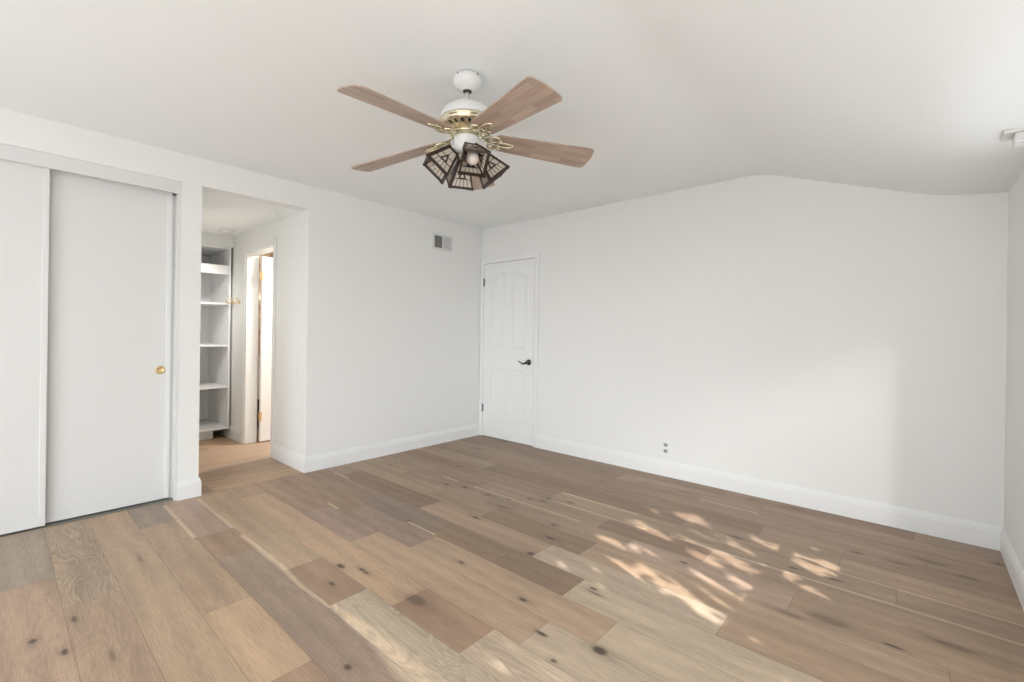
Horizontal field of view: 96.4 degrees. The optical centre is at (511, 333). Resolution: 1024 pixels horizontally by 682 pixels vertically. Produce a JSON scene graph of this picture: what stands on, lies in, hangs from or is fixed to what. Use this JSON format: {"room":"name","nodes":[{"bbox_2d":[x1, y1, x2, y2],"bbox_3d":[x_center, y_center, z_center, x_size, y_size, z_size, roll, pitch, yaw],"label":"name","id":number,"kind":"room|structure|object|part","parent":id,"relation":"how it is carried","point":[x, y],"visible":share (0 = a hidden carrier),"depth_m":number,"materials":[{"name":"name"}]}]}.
{"room":"empty bedroom","nodes":[
{"label":"empty bedroom","id":0,"kind":"room"},
{"bbox_2d":[0,497,172,536],"bbox_3d":[-2.892,1.168,2.749,0.075,0.005,1.395,1,0,41],"label":"trim","id":1,"kind":"structure","parent":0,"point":[73,519],"depth_m":2.95,"materials":[{"name":"grey metal"}]},
{"bbox_2d":[202,232,233,247],"bbox_3d":[-3.392,-1.032,4.859,0.020,0.122,0.779,1,0,41],"label":"wall","id":2,"kind":"structure","parent":0,"point":[207,238],"depth_m":5.03,"materials":[{"name":"paint"}]},
{"bbox_2d":[0,108,481,480],"bbox_3d":[-2.557,-0.052,3.098,0.120,2.455,6.452,1,0,41],"label":"wall","id":3,"kind":"structure","parent":0,"point":[390,320],"depth_m":4.22,"materials":[{"name":"paint"}]},
{"bbox_2d":[0,159,49,534],"bbox_3d":[-3.073,0.067,2.500,0.030,2.180,0.756,1,0,41],"label":"door","id":4,"kind":"structure","parent":3,"relation":"in","point":[24,188],"depth_m":2.70,"materials":[{"name":"paint"}]},
{"bbox_2d":[0,143,180,500],"bbox_3d":[-2.869,0.043,2.742,0.106,2.254,1.428,1,0,41],"label":"trim","id":5,"kind":"structure","parent":3,"relation":"attached to","point":[7,152],"depth_m":3.22,"materials":[{"name":"paint"}]},
{"bbox_2d":[45,169,172,522],"bbox_3d":[-2.667,0.072,3.015,0.035,2.180,0.686,1,0,41],"label":"door","id":6,"kind":"structure","parent":3,"relation":"in","point":[110,285],"depth_m":3.01,"materials":[{"name":"paint"}]},
{"bbox_3d":[-2.473,0.253,3.218,0.010,0.058,0.058,1,0,41],"label":"knob","id":7,"kind":"part","parent":6,"relation":"part of","materials":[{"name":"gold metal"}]},
{"bbox_2d":[304,423,478,472],"bbox_3d":[-1.078,1.126,4.685,0.015,0.136,2.092,1,0,41],"label":"baseboard","id":8,"kind":"structure","parent":3,"relation":"attached to","point":[360,453],"depth_m":4.48,"materials":[{"name":"paint"}]},
{"bbox_2d":[433,233,451,251],"bbox_3d":[-0.759,-1.000,5.015,0.013,0.168,0.270,1,0,41],"label":"air vent","id":9,"kind":"object","parent":3,"relation":"in","point":[440,242],"visible":1,"depth_m":5.00,"materials":[{"name":"white metal"}]},
{"bbox_2d":[202,190,301,236],"bbox_3d":[-3.348,-1.132,4.823,3.372,0.080,1.020,1,0,41],"label":"ceiling","id":10,"kind":"structure","parent":0,"point":[219,211],"depth_m":4.12,"materials":[{"name":"paint"}]},
{"bbox_2d":[219,228,233,233],"bbox_3d":[-2.979,-1.069,4.782,0.132,0.036,0.132,1,0,41],"label":"smoke detector","id":11,"kind":"object","parent":10,"relation":"attached to","point":[226,231],"visible":1,"depth_m":4.75,"materials":[{"name":"white plastic"}]},
{"bbox_2d":[258,252,272,356],"bbox_3d":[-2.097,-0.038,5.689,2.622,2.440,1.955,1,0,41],"label":"door frame","id":12,"kind":"structure","parent":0,"point":[270,254],"depth_m":6.09,"materials":[{"name":"paint"}]},
{"bbox_2d":[229,211,302,453],"bbox_3d":[-3.066,0.040,5.159,3.372,2.257,0.121,1,0,41],"label":"wall","id":13,"kind":"structure","parent":0,"point":[287,231],"depth_m":4.25,"materials":[{"name":"paint"}]},
{"bbox_2d":[241,238,276,457],"bbox_3d":[-2.533,0.128,4.678,0.849,2.094,0.134,1,0,41],"label":"trim","id":14,"kind":"structure","parent":13,"relation":"attached to","point":[251,270],"depth_m":4.89,"materials":[{"name":"paint"}]},
{"bbox_2d":[214,425,304,472],"bbox_3d":[-2.738,1.104,4.765,2.608,0.136,0.015,1,0,41],"label":"baseboard","id":15,"kind":"structure","parent":13,"relation":"attached to","point":[290,458],"depth_m":4.21,"materials":[{"name":"paint"}]},
{"bbox_2d":[258,256,272,441],"bbox_3d":[-2.514,0.164,5.220,0.046,2.000,0.722,1,0,35],"label":"door","id":16,"kind":"structure","parent":13,"relation":"in","point":[266,273],"depth_m":4.97,"materials":[{"name":"paint"}]},
{"bbox_2d":[0,428,1023,681],"bbox_3d":[-1.768,1.186,3.246,7.896,0.001,5.224,1,0,41],"label":"floor","id":17,"kind":"structure","parent":0,"point":[479,558],"depth_m":2.21,"materials":[{"name":"brown wood"}]},
{"bbox_2d":[199,244,230,439],"bbox_3d":[-3.663,0.094,5.092,0.712,2.130,0.728,1,0,41],"label":"linen cabinet","id":18,"kind":"object","parent":17,"relation":"on","point":[215,260],"visible":0.43,"depth_m":5.33,"materials":[{"name":"paint"}]},
{"bbox_3d":[-3.925,0.037,5.324,0.011,2.024,0.728,1,0,41],"label":"panel","id":19,"kind":"part","parent":18,"relation":"part of","materials":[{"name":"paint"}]},
{"bbox_3d":[-3.671,1.042,5.088,0.700,0.020,0.691,1,0,41],"label":"panel","id":20,"kind":"part","parent":18,"relation":"part of","materials":[{"name":"paint"}]},
{"bbox_2d":[200,343,227,346],"bbox_3d":[-3.660,0.123,5.089,0.695,0.020,0.691,1,0,41],"label":"shelf","id":21,"kind":"object","parent":18,"relation":"attached to","point":[201,344],"depth_m":5.08,"materials":[{"name":"paint"}]},
{"bbox_2d":[200,381,227,389],"bbox_3d":[-3.666,0.585,5.089,0.695,0.020,0.691,1,0,41],"label":"shelf","id":22,"kind":"object","parent":18,"relation":"attached to","point":[203,384],"depth_m":5.16,"materials":[{"name":"paint"}]},
{"bbox_3d":[-3.393,-0.714,4.863,0.020,0.100,0.691,1,0,41],"label":"shelf rail","id":23,"kind":"part","parent":18,"relation":"part of","materials":[{"name":"paint"}]},
{"bbox_2d":[201,302,228,306],"bbox_3d":[-3.654,-0.341,5.089,0.695,0.020,0.691,1,0,41],"label":"shelf","id":24,"kind":"object","parent":18,"relation":"attached to","point":[203,304],"depth_m":5.11,"materials":[{"name":"paint"}]},
{"bbox_3d":[-3.644,-0.961,5.088,0.700,0.020,0.691,1,0,41],"label":"panel","id":25,"kind":"part","parent":18,"relation":"part of","materials":[{"name":"paint"}]},
{"bbox_3d":[-3.423,0.044,5.354,0.700,2.024,0.018,1,0,41],"label":"panel","id":26,"kind":"part","parent":18,"relation":"part of","materials":[{"name":"paint"}]},
{"bbox_2d":[257,357,259,427],"bbox_3d":[-3.035,0.738,6.079,0.505,0.858,1.100,1,0,41],"label":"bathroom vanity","id":27,"kind":"object","parent":17,"relation":"on","point":[258,357],"visible":0.02,"depth_m":5.63,"materials":[{"name":"brown wood"}]},
{"bbox_3d":[-3.038,0.554,5.723,0.016,0.430,0.520,1,0,41],"label":"door","id":28,"kind":"part","parent":27,"relation":"part of","materials":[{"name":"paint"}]},
{"bbox_2d":[0,0,1023,228],"bbox_3d":[-1.719,-1.117,0.714,4.553,0.503,9.172,1,0,41],"label":"ceiling","id":29,"kind":"structure","parent":0,"point":[912,96],"depth_m":2.14,"materials":[{"name":"paint"}]},
{"bbox_2d":[337,70,593,190],"bbox_3d":[-0.238,-0.987,2.177,1.246,0.522,1.214,1,0,41],"label":"ceiling fan","id":30,"kind":"object","parent":29,"relation":"hanging from","point":[468,121],"visible":1,"depth_m":2.13,"materials":[{"name":"brown wood"}]},
{"bbox_3d":[-0.577,-0.903,2.345,0.521,0.006,0.168,-7,9,21],"label":"blade","id":31,"kind":"part","parent":30,"relation":"part of","materials":[{"name":"brown wood"}]},
{"bbox_3d":[-0.460,-0.932,1.909,0.168,0.006,0.521,16,12,37],"label":"blade","id":32,"kind":"part","parent":30,"relation":"part of","materials":[{"name":"brown wood"}]},
{"bbox_3d":[-0.337,-0.821,2.212,0.112,0.118,0.034,43,-13,-15],"label":"glass panel","id":33,"kind":"part","parent":30,"relation":"part of","materials":[{"name":"beige glass"}]},
{"bbox_3d":[-0.323,-0.821,2.173,0.134,0.141,0.134,43,-13,-15],"label":"lamp shade","id":34,"kind":"part","parent":30,"relation":"part of","materials":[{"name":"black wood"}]},
{"bbox_3d":[-0.310,-0.821,2.134,0.112,0.118,0.034,43,-13,-15],"label":"glass panel","id":35,"kind":"part","parent":30,"relation":"part of","materials":[{"name":"beige glass"}]},
{"bbox_3d":[-0.296,-0.821,2.299,0.034,0.118,0.112,1,41,-20],"label":"glass panel","id":36,"kind":"part","parent":30,"relation":"part of","materials":[{"name":"beige glass"}]},
{"bbox_3d":[-0.257,-0.820,2.313,0.134,0.141,0.134,1,41,-20],"label":"lamp shade","id":37,"kind":"part","parent":30,"relation":"part of","materials":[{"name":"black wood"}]},
{"bbox_3d":[-0.247,-0.793,2.283,0.112,0.118,0.034,1,41,-20],"label":"glass panel","id":38,"kind":"part","parent":30,"relation":"part of","materials":[{"name":"beige glass"}]},
{"bbox_3d":[-0.195,-0.792,2.136,0.112,0.118,0.034,1,-41,-20],"label":"glass panel","id":39,"kind":"part","parent":30,"relation":"part of","materials":[{"name":"beige glass"}]},
{"bbox_3d":[-0.182,-0.811,2.100,0.060,0.081,0.060,1,-41,-20],"label":"light bulb","id":40,"kind":"part","parent":30,"relation":"part of","materials":[{"name":"beige glass"}]},
{"bbox_3d":[-0.184,-0.819,2.107,0.134,0.141,0.134,1,-41,-20],"label":"lamp shade","id":41,"kind":"part","parent":30,"relation":"part of","materials":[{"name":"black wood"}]},
{"bbox_3d":[-0.173,-0.846,2.077,0.112,0.118,0.034,1,-41,-20],"label":"glass panel","id":42,"kind":"part","parent":30,"relation":"part of","materials":[{"name":"beige glass"}]},
{"bbox_3d":[-0.145,-0.819,2.120,0.034,0.118,0.112,1,-41,-20],"label":"glass panel","id":43,"kind":"part","parent":30,"relation":"part of","materials":[{"name":"beige glass"}]},
{"bbox_3d":[-0.200,-0.924,2.594,0.168,0.006,0.521,-11,-4,2],"label":"blade","id":44,"kind":"part","parent":30,"relation":"part of","materials":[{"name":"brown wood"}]},
{"bbox_3d":[-0.117,-0.818,2.246,0.134,0.141,0.134,-42,13,-15],"label":"lamp shade","id":45,"kind":"part","parent":30,"relation":"part of","materials":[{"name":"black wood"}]},
{"bbox_3d":[-0.103,-0.818,2.207,0.112,0.118,0.034,-42,13,-15],"label":"glass panel","id":46,"kind":"part","parent":30,"relation":"part of","materials":[{"name":"beige glass"}]},
{"bbox_3d":[-0.008,-0.921,1.888,0.168,0.006,0.521,15,-4,-33],"label":"blade","id":47,"kind":"part","parent":30,"relation":"part of","materials":[{"name":"brown wood"}]},
{"bbox_3d":[0.153,-0.924,2.311,0.521,0.006,0.168,4,-13,-15],"label":"blade","id":48,"kind":"part","parent":30,"relation":"part of","materials":[{"name":"brown wood"}]},
{"bbox_2d":[1000,128,1023,147],"bbox_3d":[2.098,-0.810,1.892,0.102,0.052,0.110,1,0,41],"label":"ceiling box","id":49,"kind":"object","parent":29,"relation":"attached to","point":[1016,135],"visible":1,"depth_m":1.88,"materials":[{"name":"white plastic"}]},
{"bbox_2d":[482,175,1007,526],"bbox_3d":[1.272,0.000,4.097,4.533,2.455,0.120,1,0,41],"label":"wall","id":50,"kind":"structure","parent":0,"point":[835,338],"depth_m":3.35,"materials":[{"name":"paint"}]},
{"bbox_2d":[481,258,534,446],"bbox_3d":[-0.070,0.192,5.157,0.776,2.032,0.065,1,0,41],"label":"door","id":51,"kind":"structure","parent":50,"relation":"in","point":[509,286],"depth_m":5.16,"materials":[{"name":"paint"}]},
{"bbox_3d":[-0.053,0.137,5.169,0.545,1.685,0.006,1,0,41],"label":"panel","id":52,"kind":"part","parent":51,"relation":"part of","materials":[{"name":"paint"}]},
{"bbox_3d":[0.131,0.307,4.971,0.153,0.066,0.056,1,0,41],"label":"handle","id":53,"kind":"part","parent":51,"relation":"part of","materials":[{"name":"grey metal"}]},
{"bbox_2d":[479,252,539,447],"bbox_3d":[-0.050,0.164,5.174,0.881,2.088,0.014,1,0,41],"label":"trim","id":54,"kind":"structure","parent":50,"relation":"attached to","point":[536,255],"depth_m":4.91,"materials":[{"name":"paint"}]},
{"bbox_2d":[662,441,669,454],"bbox_3d":[1.326,0.983,3.952,0.070,0.114,0.008,1,0,41],"label":"wall outlet","id":55,"kind":"object","parent":50,"relation":"attached to","point":[665,445],"visible":1,"depth_m":3.95,"materials":[{"name":"paint"}]},
{"bbox_2d":[537,435,1003,550],"bbox_3d":[1.544,1.161,3.752,3.404,0.136,0.015,1,0,41],"label":"baseboard","id":56,"kind":"structure","parent":50,"relation":"attached to","point":[936,525],"depth_m":3.27,"materials":[{"name":"paint"}]},
{"bbox_2d":[1004,168,1023,569],"bbox_3d":[0.746,0.185,0.174,0.120,2.070,6.452,1,0,41],"label":"wall","id":57,"kind":"structure","parent":0,"point":[1014,412],"depth_m":2.39,"materials":[{"name":"paint"}]},
{"bbox_2d":[1000,528,1023,610],"bbox_3d":[2.006,1.168,1.717,0.015,0.136,2.452,1,0,41],"label":"baseboard","id":58,"kind":"structure","parent":57,"relation":"attached to","point":[1015,570],"depth_m":2.29,"materials":[{"name":"paint"}]},
{"bbox_3d":[-3.662,0.032,4.486,3.372,2.257,0.120,1,0,41],"label":"wall","id":59,"kind":"structure","parent":0,"visible":0},
{"bbox_2d":[177,477,200,500],"bbox_3d":[-3.010,1.100,3.898,1.868,0.136,0.149,1,0,41],"label":"baseboard","id":60,"kind":"structure","parent":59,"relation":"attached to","point":[188,488],"depth_m":3.28,"materials":[{"name":"paint"}]}
]}

